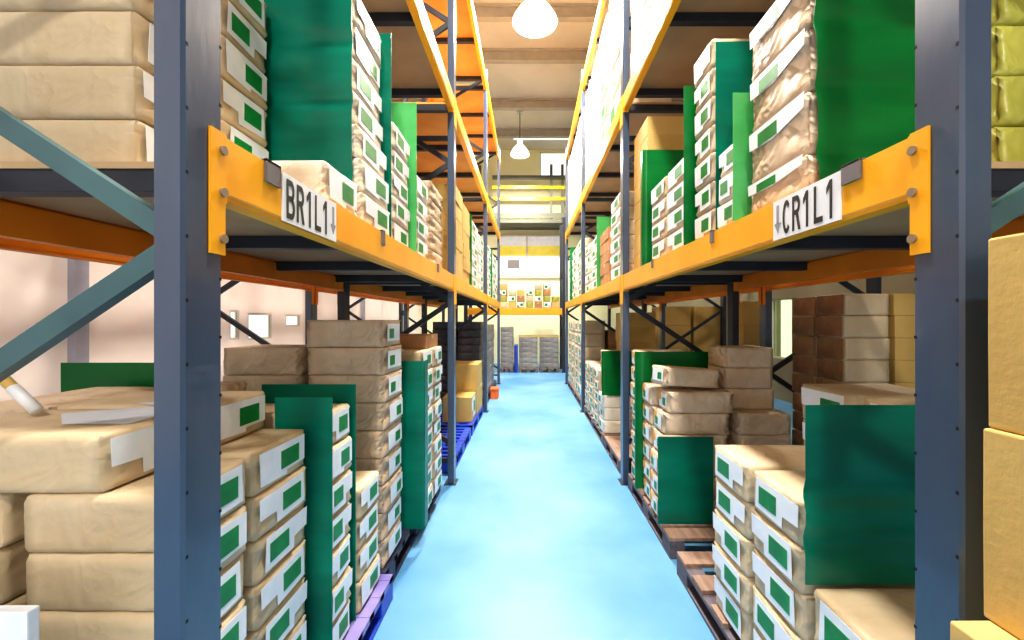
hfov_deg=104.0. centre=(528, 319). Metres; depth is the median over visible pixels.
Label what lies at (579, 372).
pack
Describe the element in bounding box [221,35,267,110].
pack
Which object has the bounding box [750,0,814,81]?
pack
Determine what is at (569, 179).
pack
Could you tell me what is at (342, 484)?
pack
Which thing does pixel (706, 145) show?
pack
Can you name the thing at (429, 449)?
pack
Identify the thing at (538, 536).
floor
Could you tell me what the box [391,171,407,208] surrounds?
pack
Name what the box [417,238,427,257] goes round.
pack
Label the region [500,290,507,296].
carton
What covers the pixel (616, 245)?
pack
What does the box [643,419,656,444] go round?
pack
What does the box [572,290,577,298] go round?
pack
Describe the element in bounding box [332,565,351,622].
pack
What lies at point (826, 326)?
pack
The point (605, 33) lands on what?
pack
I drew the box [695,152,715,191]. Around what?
pack
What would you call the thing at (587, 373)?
pack
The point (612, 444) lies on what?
wooden pallet
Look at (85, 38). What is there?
pack
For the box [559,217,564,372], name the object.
frame
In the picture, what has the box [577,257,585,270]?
pack
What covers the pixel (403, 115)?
divider panel
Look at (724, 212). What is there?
pack
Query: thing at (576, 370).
pack
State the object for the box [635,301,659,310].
beam
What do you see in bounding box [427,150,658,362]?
wall
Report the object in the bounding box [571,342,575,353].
pack
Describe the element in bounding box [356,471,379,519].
pack
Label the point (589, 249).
pack
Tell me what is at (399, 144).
pack
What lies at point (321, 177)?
pack
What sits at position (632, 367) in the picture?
pack
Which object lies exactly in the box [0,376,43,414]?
tube
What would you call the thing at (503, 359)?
pack
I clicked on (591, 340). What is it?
pack
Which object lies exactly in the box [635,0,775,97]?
deck
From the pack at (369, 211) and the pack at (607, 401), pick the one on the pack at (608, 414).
the pack at (607, 401)
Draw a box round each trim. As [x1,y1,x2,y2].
[67,258,88,362]
[360,299,364,319]
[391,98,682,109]
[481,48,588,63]
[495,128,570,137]
[496,220,561,229]
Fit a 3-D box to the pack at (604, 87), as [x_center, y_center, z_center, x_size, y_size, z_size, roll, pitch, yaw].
[1.111,-2.715,4.741,0.500,0.288,0.581,0,0,0]
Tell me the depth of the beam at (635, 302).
7.93 m
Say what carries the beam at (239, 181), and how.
attached to the frame at (187, 278)
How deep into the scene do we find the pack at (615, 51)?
3.97 m
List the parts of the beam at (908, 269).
plate, beam rail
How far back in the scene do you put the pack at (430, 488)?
2.85 m
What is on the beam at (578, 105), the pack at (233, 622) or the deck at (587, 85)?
the deck at (587, 85)
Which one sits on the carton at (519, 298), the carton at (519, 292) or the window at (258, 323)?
the carton at (519, 292)
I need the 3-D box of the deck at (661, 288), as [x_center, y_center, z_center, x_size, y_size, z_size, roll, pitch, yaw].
[1.349,-0.362,4.990,0.958,0.074,2.676,0,0,0]
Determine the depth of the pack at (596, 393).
5.17 m
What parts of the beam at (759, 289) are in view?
beam rail, plate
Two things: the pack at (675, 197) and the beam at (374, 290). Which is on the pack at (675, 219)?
the pack at (675, 197)
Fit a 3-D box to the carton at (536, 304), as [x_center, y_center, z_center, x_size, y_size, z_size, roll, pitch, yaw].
[0.260,-0.422,11.310,0.214,0.166,0.422,0,0,0]
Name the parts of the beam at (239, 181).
plate, plate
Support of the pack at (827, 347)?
on the pack at (827, 368)
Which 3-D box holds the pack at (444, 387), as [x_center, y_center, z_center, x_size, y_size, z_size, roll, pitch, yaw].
[-1.427,1.135,6.929,0.398,0.128,0.522,0,0,0]
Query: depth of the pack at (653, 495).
2.72 m
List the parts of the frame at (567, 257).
upright post, upright post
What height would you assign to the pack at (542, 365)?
0.140 m
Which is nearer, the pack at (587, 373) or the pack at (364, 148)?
the pack at (364, 148)
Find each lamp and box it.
[511,110,528,158]
[513,0,556,37]
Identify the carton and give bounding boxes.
[0,605,39,639]
[396,334,437,348]
[433,184,462,211]
[441,199,462,225]
[441,215,461,238]
[442,231,462,253]
[442,247,462,267]
[442,262,462,279]
[443,392,475,421]
[456,361,481,388]
[456,383,481,413]
[462,216,469,237]
[462,229,468,247]
[462,243,469,260]
[463,204,468,223]
[463,256,469,273]
[463,270,468,283]
[500,284,507,290]
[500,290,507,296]
[508,302,515,307]
[517,290,524,295]
[517,296,524,301]
[534,296,541,301]
[534,302,541,307]
[543,284,550,289]
[543,290,550,295]
[551,302,559,307]
[600,227,611,246]
[600,238,611,256]
[600,261,610,276]
[601,249,611,265]
[601,272,610,284]
[604,344,615,349]
[605,330,615,344]
[616,312,655,326]
[616,327,654,341]
[616,340,654,349]
[634,116,683,155]
[634,135,683,171]
[634,164,640,188]
[634,181,640,205]
[634,199,640,222]
[634,218,640,238]
[634,235,640,256]
[634,253,640,268]
[652,306,690,325]
[655,326,690,344]
[655,344,690,351]
[691,306,719,325]
[691,325,719,344]
[691,345,708,351]
[739,301,759,324]
[739,325,759,345]
[887,293,914,315]
[887,337,914,359]
[887,381,914,387]
[888,316,914,337]
[888,360,914,381]
[950,621,1019,639]
[983,428,1023,639]
[988,233,1023,434]
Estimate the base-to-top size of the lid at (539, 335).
0.040 m
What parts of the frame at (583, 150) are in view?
upright post, upright post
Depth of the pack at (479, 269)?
5.69 m
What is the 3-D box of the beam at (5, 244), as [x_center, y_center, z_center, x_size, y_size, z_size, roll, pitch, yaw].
[-1.952,-0.272,2.210,0.056,0.264,2.760,0,0,0]
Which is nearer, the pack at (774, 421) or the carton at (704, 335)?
the pack at (774, 421)
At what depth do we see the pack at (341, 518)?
1.63 m
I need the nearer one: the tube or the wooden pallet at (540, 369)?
the tube
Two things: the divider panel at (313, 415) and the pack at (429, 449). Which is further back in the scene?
the pack at (429, 449)
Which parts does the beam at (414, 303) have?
beam rail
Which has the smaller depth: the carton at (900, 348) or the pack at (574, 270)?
the carton at (900, 348)
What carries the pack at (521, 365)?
on the wooden pallet at (520, 369)
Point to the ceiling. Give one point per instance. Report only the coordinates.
(504, 80)
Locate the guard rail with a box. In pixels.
[492,164,564,219]
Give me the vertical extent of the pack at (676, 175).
0.128 m
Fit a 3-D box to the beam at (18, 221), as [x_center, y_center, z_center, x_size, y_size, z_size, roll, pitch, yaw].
[-1.674,-0.272,2.210,0.056,0.264,2.760,0,0,0]
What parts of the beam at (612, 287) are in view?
beam rail, plate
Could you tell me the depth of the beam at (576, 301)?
7.50 m
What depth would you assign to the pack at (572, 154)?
8.00 m
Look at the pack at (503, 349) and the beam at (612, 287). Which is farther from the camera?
the pack at (503, 349)
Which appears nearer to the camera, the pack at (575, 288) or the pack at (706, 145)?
the pack at (706, 145)
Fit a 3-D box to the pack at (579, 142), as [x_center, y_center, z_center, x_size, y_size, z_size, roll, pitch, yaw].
[1.114,-3.005,6.860,0.496,0.288,0.581,0,0,-1]
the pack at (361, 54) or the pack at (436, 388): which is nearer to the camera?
the pack at (361, 54)
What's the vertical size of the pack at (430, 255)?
0.126 m
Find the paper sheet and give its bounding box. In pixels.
[61,407,153,423]
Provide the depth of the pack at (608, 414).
4.68 m
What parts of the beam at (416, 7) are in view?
plate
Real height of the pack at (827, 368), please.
0.150 m
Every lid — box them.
[519,335,537,336]
[539,335,558,336]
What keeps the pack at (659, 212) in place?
on the pack at (660, 231)
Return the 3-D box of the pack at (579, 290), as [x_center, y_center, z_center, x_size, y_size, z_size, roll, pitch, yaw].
[1.086,-0.480,6.970,0.420,0.158,0.679,0,0,0]
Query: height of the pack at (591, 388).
0.138 m
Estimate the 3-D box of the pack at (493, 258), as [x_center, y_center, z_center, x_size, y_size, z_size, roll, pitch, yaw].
[-0.919,-1.225,8.200,0.421,0.148,1.180,0,0,0]
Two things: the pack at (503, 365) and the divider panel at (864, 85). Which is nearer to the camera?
the divider panel at (864, 85)
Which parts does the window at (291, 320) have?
glass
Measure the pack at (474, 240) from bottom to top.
0.138 m
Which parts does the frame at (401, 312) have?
upright post, upright post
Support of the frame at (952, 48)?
on the floor
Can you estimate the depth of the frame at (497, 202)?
9.11 m
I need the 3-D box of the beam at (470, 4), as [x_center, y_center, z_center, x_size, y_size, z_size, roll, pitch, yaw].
[-0.688,-3.662,4.990,0.056,0.264,2.760,0,0,0]
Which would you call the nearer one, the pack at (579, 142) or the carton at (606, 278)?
the carton at (606, 278)
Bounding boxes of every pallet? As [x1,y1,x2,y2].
[342,574,392,639]
[380,485,440,581]
[440,405,482,435]
[440,427,470,473]
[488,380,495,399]
[500,365,513,372]
[514,344,517,372]
[519,367,537,372]
[539,365,558,372]
[568,380,574,394]
[574,389,585,406]
[584,405,630,445]
[604,436,631,473]
[628,473,714,558]
[677,551,739,639]
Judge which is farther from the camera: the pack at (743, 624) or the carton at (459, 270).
the carton at (459, 270)
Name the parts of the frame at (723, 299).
upright post, upright post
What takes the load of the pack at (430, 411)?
on the pack at (430, 428)
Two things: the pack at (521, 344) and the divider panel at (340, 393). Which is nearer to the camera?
the divider panel at (340, 393)
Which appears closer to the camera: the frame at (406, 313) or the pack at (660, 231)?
the pack at (660, 231)
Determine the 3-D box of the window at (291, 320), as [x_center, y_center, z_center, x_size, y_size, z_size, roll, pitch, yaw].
[-3.618,0.010,6.110,0.024,0.180,0.380,0,0,0]
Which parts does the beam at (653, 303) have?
beam rail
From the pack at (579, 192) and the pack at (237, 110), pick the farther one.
the pack at (579, 192)
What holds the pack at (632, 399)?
on the pack at (633, 415)
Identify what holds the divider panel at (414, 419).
on the pallet at (396, 560)
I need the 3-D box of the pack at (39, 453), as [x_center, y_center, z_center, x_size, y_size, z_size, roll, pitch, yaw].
[-1.194,0.325,1.034,0.481,0.136,0.281,0,0,-1]
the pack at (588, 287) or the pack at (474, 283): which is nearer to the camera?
the pack at (474, 283)
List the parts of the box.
lid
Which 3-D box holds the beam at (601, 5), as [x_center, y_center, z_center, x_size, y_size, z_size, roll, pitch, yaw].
[0.856,-3.662,4.990,0.056,0.264,2.760,0,0,0]
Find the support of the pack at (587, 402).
on the wooden pallet at (589, 416)
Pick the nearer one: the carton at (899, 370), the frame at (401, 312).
the carton at (899, 370)
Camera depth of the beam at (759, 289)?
4.49 m
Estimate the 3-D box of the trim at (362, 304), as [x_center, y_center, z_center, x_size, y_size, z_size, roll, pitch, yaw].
[-3.570,-1.990,8.590,0.060,6.900,0.100,0,0,0]
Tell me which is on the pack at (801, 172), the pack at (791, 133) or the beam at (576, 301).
the pack at (791, 133)
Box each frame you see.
[0,0,221,639]
[221,280,316,344]
[337,0,458,484]
[350,98,408,329]
[399,303,444,333]
[422,70,488,412]
[456,146,500,383]
[464,306,471,321]
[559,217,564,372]
[564,146,610,383]
[579,70,646,412]
[618,0,738,484]
[660,101,726,348]
[759,277,880,391]
[914,0,1023,639]
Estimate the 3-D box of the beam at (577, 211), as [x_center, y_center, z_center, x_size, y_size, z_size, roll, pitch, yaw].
[0.856,-1.862,7.770,0.056,0.264,2.760,0,0,0]
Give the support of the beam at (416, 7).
attached to the frame at (187, 278)
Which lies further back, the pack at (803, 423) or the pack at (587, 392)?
the pack at (587, 392)
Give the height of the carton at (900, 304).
0.151 m
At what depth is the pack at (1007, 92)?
1.11 m
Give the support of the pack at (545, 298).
on the pack at (545, 304)
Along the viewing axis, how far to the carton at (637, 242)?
3.33 m
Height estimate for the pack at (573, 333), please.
0.218 m
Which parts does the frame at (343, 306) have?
upright post, foot plate, upright post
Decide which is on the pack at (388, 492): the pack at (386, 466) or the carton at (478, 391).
the pack at (386, 466)
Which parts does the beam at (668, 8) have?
plate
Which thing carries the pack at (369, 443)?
on the pack at (386, 466)
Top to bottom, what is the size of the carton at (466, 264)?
0.145 m
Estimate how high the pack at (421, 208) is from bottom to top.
0.128 m
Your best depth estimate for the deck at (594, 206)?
7.27 m
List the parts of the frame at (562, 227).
upright post, upright post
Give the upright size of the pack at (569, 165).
0.288 m
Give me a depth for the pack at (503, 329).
11.14 m
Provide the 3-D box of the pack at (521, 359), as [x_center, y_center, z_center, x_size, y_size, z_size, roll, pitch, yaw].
[-0.019,1.117,11.450,0.525,0.140,0.617,0,0,0]
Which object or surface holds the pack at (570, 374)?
on the wooden pallet at (570, 385)
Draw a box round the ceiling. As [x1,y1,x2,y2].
[456,0,598,149]
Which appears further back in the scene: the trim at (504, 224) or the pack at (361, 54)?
the trim at (504, 224)
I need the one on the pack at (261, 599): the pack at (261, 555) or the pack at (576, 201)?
the pack at (261, 555)
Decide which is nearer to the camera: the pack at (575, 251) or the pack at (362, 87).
the pack at (362, 87)
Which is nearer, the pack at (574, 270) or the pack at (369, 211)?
the pack at (369, 211)
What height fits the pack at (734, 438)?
0.140 m
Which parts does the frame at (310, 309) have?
upright post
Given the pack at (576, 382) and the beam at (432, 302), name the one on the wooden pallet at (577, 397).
the pack at (576, 382)
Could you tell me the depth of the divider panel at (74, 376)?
1.64 m
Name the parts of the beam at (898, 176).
plate, plate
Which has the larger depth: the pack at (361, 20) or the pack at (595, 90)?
the pack at (595, 90)
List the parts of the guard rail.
yellow rail, rail, orange rail, kick plate, rail post, rail post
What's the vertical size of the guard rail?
1.750 m
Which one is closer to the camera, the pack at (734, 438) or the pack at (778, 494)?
the pack at (778, 494)
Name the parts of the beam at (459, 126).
plate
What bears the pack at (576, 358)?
on the pack at (576, 370)
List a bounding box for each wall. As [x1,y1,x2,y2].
[0,250,421,400]
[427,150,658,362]
[666,273,914,402]
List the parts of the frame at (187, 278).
upright post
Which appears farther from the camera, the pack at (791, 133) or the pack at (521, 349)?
the pack at (521, 349)
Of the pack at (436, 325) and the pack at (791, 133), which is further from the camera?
the pack at (436, 325)
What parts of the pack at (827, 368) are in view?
panel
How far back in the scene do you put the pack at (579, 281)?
6.97 m
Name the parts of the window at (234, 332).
glass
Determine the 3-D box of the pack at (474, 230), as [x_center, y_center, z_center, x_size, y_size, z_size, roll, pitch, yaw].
[-0.908,-1.170,5.184,0.421,0.138,0.611,0,0,0]
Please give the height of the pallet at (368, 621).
0.130 m
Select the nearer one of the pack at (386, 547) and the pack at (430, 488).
the pack at (386, 547)
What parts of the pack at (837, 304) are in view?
panel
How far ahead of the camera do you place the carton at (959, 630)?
0.66 m
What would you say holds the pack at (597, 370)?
on the pack at (597, 384)
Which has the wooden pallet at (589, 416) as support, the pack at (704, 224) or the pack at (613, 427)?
the pack at (613, 427)
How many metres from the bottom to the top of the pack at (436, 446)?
0.138 m
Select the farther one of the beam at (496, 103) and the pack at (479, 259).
the beam at (496, 103)
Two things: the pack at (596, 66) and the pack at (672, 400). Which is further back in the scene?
the pack at (596, 66)
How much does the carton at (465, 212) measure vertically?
0.145 m
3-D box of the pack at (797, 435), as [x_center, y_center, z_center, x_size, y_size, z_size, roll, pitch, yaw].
[2.289,0.953,3.110,0.329,0.149,0.247,0,0,0]
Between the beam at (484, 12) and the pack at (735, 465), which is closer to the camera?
the pack at (735, 465)
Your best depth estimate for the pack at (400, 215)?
2.21 m
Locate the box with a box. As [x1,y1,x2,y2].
[490,386,499,398]
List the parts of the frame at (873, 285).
upright post, upright post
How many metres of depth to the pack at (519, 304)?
11.10 m
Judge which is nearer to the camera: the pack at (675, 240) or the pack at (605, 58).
the pack at (675, 240)
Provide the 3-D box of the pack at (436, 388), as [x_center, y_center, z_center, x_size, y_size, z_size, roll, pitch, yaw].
[-0.917,0.560,3.112,0.421,0.138,0.282,0,0,0]
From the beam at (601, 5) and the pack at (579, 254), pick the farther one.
the pack at (579, 254)
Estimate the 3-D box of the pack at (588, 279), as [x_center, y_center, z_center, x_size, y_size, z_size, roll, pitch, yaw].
[1.081,-0.610,5.940,0.421,0.138,0.542,0,0,-1]
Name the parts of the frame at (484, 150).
upright post, upright post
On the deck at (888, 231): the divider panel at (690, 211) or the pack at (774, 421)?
the divider panel at (690, 211)
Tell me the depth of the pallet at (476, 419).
5.19 m
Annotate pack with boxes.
[0,0,153,24]
[0,11,153,75]
[0,66,153,128]
[0,120,153,161]
[0,386,153,415]
[0,409,153,492]
[0,493,33,547]
[0,538,30,604]
[1,592,26,604]
[24,458,245,552]
[26,505,246,610]
[40,553,243,639]
[57,391,264,443]
[221,0,266,73]
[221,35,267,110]
[221,78,266,146]
[221,120,268,158]
[221,381,247,390]
[221,429,303,496]
[221,599,245,639]
[223,344,311,374]
[223,373,309,390]
[227,0,266,37]
[241,539,305,630]
[242,466,305,540]
[242,503,306,585]
[245,577,306,639]
[260,403,349,443]
[273,161,356,215]
[284,614,305,639]
[307,320,399,346]
[308,345,401,374]
[308,369,401,402]
[332,533,349,586]
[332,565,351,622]
[332,598,349,639]
[333,436,351,479]
[333,469,351,514]
[333,501,350,548]
[352,0,381,68]
[352,23,379,94]
[352,58,381,123]
[352,91,382,149]
[352,124,386,179]
[352,158,388,210]
[355,192,389,235]
[356,393,402,429]
[356,418,401,457]
[356,443,400,484]
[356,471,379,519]
[356,499,377,550]
[356,526,378,581]
[356,553,379,613]
[377,466,402,512]
[377,492,400,540]
[377,516,400,568]
[391,122,409,165]
[391,147,408,186]
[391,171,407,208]
[391,195,409,230]
[391,221,407,246]
[401,349,431,367]
[417,176,427,205]
[417,198,426,223]
[417,217,427,242]
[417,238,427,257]
[421,180,442,211]
[425,232,441,257]
[426,198,441,226]
[426,215,441,242]
[426,249,442,267]
[427,346,441,366]
[428,368,432,388]
[428,387,432,407]
[428,406,432,427]
[428,426,431,447]
[428,445,431,465]
[428,464,431,485]
[428,483,432,507]
[430,363,441,385]
[430,468,441,497]
[431,381,440,403]
[431,398,441,422]
[431,416,440,440]
[431,433,441,460]
[431,450,440,478]
[432,329,457,336]
[433,322,457,329]
[438,337,457,344]
[438,344,457,352]
[440,376,447,383]
[440,384,447,391]
[440,392,447,397]
[441,368,447,375]
[442,352,456,360]
[457,344,482,352]
[457,351,482,360]
[458,322,482,329]
[458,329,482,336]
[458,336,482,344]
[472,221,477,238]
[472,233,476,246]
[472,243,476,258]
[472,255,476,269]
[472,267,476,279]
[472,277,476,287]
[476,243,482,258]
[476,272,482,284]
[477,234,482,248]
[477,253,482,267]
[477,262,482,274]
[477,282,482,291]
[492,254,495,265]
[492,268,495,279]
[492,276,496,286]
[492,284,495,293]
[500,296,506,301]
[500,302,507,307]
[501,327,513,331]
[501,332,513,336]
[501,337,513,341]
[501,341,513,346]
[501,346,513,351]
[501,351,513,356]
[501,356,513,362]
[501,361,513,367]
[508,290,515,295]
[508,296,515,301]
[517,302,524,307]
[519,337,537,341]
[519,342,537,346]
[519,347,537,351]
[519,352,537,356]
[519,357,537,362]
[519,362,537,367]
[526,290,532,295]
[526,296,532,301]
[526,302,532,307]
[534,284,541,289]
[534,290,541,295]
[539,337,558,341]
[539,342,558,346]
[539,347,558,351]
[539,356,558,362]
[539,361,558,367]
[540,352,558,356]
[543,296,550,301]
[543,302,550,307]
[551,296,558,301]
[568,158,570,177]
[568,172,570,191]
[568,186,570,204]
[568,199,570,217]
[569,330,571,340]
[569,370,571,383]
[571,145,574,167]
[571,160,574,180]
[571,175,573,195]
[571,190,573,209]
[571,204,574,218]
[571,321,574,331]
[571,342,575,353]
[571,353,575,364]
[571,363,575,376]
[572,256,577,267]
[572,264,577,275]
[572,273,577,283]
[572,282,577,291]
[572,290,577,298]
[572,331,574,342]
[572,375,575,387]
[573,247,576,258]
[574,131,577,157]
[574,146,577,167]
[574,162,577,186]
[574,179,577,202]
[574,194,577,208]
[574,321,578,332]
[575,332,577,344]
[575,344,578,356]
[575,355,578,368]
[575,367,578,381]
[575,379,577,391]
[577,238,592,253]
[577,248,585,262]
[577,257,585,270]
[577,267,585,279]
[577,279,585,288]
[577,286,585,295]
[578,111,585,140]
[578,129,585,157]
[578,146,585,173]
[578,168,585,190]
[578,182,585,201]
[578,321,604,333]
[578,333,604,346]
[578,346,604,359]
[578,358,600,370]
[578,370,585,383]
[578,382,585,397]
[585,80,591,117]
[585,120,590,153]
[585,141,590,172]
[585,162,590,182]
[585,272,591,284]
[585,361,600,371]
[585,370,589,381]
[585,379,589,390]
[585,389,589,400]
[585,397,589,410]
[586,100,590,132]
[586,243,592,257]
[586,253,591,265]
[586,262,592,275]
[586,282,591,291]
[589,364,600,375]
[589,374,593,385]
[589,383,593,396]
[589,393,593,406]
[590,74,598,115]
[591,51,598,89]
[591,96,598,135]
[591,119,598,156]
[591,142,598,170]
[592,236,596,249]
[592,247,596,260]
[592,258,596,270]
[592,269,596,280]
[592,279,596,289]
[593,377,600,390]
[593,398,599,413]
[593,409,599,424]
[594,367,600,380]
[594,388,598,401]
[598,38,609,87]
[598,64,608,112]
[598,90,609,137]
[598,116,609,151]
[598,391,631,407]
[599,12,609,65]
[599,404,632,420]
[599,415,632,433]
[609,0,617,30]
[609,0,631,52]
[609,21,630,83]
[609,51,630,110]
[609,84,670,125]
[610,220,634,242]
[610,249,633,269]
[611,191,633,215]
[611,206,633,229]
[611,235,634,255]
[611,264,633,279]
[631,0,637,19]
[631,0,651,52]
[631,8,652,74]
[631,365,634,380]
[631,381,634,397]
[631,397,634,413]
[631,428,634,445]
[631,444,634,461]
[631,460,634,477]
[632,349,688,364]
[632,413,634,428]
[642,382,701,405]
[643,401,659,424]
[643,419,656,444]
[643,438,654,460]
[643,457,651,481]
[644,475,651,500]
[650,448,715,476]
[650,468,715,498]
[650,488,716,515]
[651,176,668,207]
[651,365,720,387]
[652,0,662,22]
[652,197,668,225]
[652,217,669,244]
[652,237,668,258]
[653,428,727,455]
[654,407,729,434]
[658,388,733,412]
[667,181,683,213]
[667,205,682,234]
[667,227,683,252]
[668,158,683,191]
[694,39,749,88]
[694,67,714,114]
[694,96,714,140]
[695,124,715,165]
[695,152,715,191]
[695,180,715,217]
[695,208,715,239]
[708,345,772,367]
[708,364,771,387]
[712,540,754,613]
[713,509,755,576]
[714,574,754,639]
[715,445,804,501]
[716,477,754,538]
[717,199,733,228]
[719,144,732,177]
[719,171,732,205]
[720,387,773,408]
[727,429,790,444]
[728,408,790,434]
[748,154,819,212]
[749,91,817,183]
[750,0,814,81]
[750,28,816,132]
[751,509,914,593]
[752,548,814,639]
[753,585,801,639]
[753,625,765,639]
[754,470,805,547]
[792,316,818,335]
[792,335,819,355]
[792,373,820,392]
[792,392,802,412]
[792,429,803,444]
[793,296,818,315]
[793,354,819,375]
[793,411,804,430]
[801,384,914,417]
[802,419,804,444]
[814,588,914,639]
[816,316,888,337]
[816,378,888,383]
[817,294,888,315]
[817,337,889,359]
[817,357,889,381]
[864,398,914,404]
[991,0,1023,27]
[991,26,1023,77]
[991,76,1023,128]
[991,127,1023,161]
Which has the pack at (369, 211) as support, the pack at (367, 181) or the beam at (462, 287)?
the pack at (367, 181)
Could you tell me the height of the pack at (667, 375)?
0.154 m
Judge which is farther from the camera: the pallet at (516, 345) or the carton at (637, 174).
the pallet at (516, 345)
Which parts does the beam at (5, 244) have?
plate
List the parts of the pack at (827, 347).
panel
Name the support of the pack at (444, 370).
on the pack at (444, 379)
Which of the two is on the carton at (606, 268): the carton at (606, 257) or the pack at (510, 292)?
the carton at (606, 257)
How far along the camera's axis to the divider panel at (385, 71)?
2.07 m
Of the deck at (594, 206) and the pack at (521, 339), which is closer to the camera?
the deck at (594, 206)
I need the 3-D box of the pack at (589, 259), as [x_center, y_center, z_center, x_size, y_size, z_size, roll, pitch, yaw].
[1.085,-0.890,5.938,0.421,0.138,0.542,0,0,-1]
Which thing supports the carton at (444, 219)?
on the carton at (459, 242)
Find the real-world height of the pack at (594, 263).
0.138 m
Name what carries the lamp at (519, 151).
hanging from the ceiling
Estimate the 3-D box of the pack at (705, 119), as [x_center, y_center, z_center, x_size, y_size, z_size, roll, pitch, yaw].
[1.078,-1.008,2.008,0.421,0.133,0.217,0,0,0]
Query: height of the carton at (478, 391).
0.350 m
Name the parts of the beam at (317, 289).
plate, beam rail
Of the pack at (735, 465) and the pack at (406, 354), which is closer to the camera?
the pack at (735, 465)
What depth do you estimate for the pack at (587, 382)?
5.97 m
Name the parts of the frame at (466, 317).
upright post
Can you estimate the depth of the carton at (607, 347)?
6.67 m
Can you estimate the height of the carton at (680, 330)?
0.310 m
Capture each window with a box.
[230,310,238,339]
[248,313,270,339]
[286,315,299,326]
[500,234,559,278]
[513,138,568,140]
[540,152,564,174]
[772,298,791,358]
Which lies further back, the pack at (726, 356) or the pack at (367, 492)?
the pack at (726, 356)
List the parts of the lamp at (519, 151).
lamp bulb, lamp shade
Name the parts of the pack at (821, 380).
panel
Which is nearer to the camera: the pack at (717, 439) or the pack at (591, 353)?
the pack at (717, 439)
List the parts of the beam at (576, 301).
beam rail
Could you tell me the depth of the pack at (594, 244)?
5.36 m
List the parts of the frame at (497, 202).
upright post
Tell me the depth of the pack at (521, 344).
11.15 m
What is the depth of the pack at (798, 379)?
3.13 m
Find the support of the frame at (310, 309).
on the floor
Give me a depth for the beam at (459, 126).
4.51 m
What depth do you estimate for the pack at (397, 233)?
2.22 m
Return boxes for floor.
[373,363,795,639]
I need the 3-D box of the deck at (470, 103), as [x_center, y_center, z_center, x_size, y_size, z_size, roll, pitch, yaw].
[-1.181,-3.752,7.770,0.958,0.074,2.676,0,0,0]
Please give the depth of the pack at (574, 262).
7.64 m
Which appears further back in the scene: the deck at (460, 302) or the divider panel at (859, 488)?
the deck at (460, 302)
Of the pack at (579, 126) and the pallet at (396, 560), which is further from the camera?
the pack at (579, 126)
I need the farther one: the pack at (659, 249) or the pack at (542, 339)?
the pack at (542, 339)
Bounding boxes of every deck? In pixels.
[0,162,424,281]
[350,282,470,298]
[361,0,442,97]
[403,102,480,196]
[422,0,481,81]
[427,299,489,305]
[432,84,496,154]
[462,197,495,234]
[569,84,588,154]
[570,197,615,234]
[578,299,641,305]
[587,0,609,81]
[588,102,682,196]
[601,282,726,298]
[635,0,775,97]
[658,162,1023,281]
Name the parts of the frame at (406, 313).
upright post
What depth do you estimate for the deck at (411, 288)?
4.50 m
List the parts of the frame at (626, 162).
upright post, upright post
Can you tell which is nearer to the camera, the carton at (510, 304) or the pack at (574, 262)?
the pack at (574, 262)
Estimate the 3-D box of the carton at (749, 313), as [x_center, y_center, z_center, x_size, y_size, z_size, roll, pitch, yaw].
[2.422,-0.073,4.423,0.302,0.255,0.335,0,0,-1]
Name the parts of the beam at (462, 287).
plate, beam rail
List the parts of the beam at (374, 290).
beam rail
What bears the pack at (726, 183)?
on the pack at (724, 212)
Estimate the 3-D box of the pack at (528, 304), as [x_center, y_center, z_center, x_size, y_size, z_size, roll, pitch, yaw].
[0.019,-0.421,11.310,0.208,0.164,0.414,0,0,0]
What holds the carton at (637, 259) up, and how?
on the deck at (888, 231)
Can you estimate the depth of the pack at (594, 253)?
5.33 m
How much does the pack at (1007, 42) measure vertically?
0.138 m
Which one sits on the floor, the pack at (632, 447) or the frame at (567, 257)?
the frame at (567, 257)
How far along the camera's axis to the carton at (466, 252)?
4.50 m
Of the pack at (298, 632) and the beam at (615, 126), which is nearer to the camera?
the pack at (298, 632)
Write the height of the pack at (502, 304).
0.164 m
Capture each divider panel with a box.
[61,363,153,391]
[262,384,355,620]
[263,0,352,180]
[275,397,332,639]
[378,33,390,236]
[391,102,416,251]
[400,359,427,528]
[469,214,471,284]
[490,249,491,296]
[570,247,575,299]
[597,217,610,286]
[601,351,632,394]
[635,352,707,488]
[641,150,683,265]
[658,437,712,523]
[683,86,697,244]
[715,41,752,229]
[732,92,753,220]
[803,405,914,584]
[813,0,914,179]
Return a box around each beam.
[0,198,343,303]
[0,238,314,303]
[208,125,454,303]
[315,287,407,310]
[350,285,424,310]
[406,0,454,125]
[408,301,444,313]
[427,300,456,308]
[455,99,487,210]
[455,275,487,310]
[466,0,487,97]
[468,308,561,314]
[473,3,598,21]
[487,90,499,159]
[487,199,499,238]
[488,296,499,308]
[565,84,580,164]
[565,196,580,243]
[565,295,580,313]
[581,0,605,97]
[581,100,620,210]
[581,275,620,310]
[609,300,641,308]
[621,0,680,126]
[621,125,930,303]
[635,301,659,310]
[644,285,726,303]
[660,287,761,310]
[733,217,1023,303]
[762,265,914,303]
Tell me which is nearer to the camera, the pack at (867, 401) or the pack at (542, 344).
the pack at (867, 401)
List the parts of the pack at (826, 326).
panel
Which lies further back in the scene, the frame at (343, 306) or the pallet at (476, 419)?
the pallet at (476, 419)
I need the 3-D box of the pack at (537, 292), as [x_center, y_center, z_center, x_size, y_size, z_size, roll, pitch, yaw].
[0.260,-0.753,11.311,0.206,0.163,0.413,0,0,0]
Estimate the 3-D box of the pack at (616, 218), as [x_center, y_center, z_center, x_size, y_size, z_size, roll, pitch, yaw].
[1.083,-1.030,4.069,0.422,0.138,0.482,0,0,-1]
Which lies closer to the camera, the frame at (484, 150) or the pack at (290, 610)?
the pack at (290, 610)
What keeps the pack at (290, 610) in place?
on the pack
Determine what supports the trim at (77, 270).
attached to the wall at (33, 287)
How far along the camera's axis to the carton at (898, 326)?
2.71 m

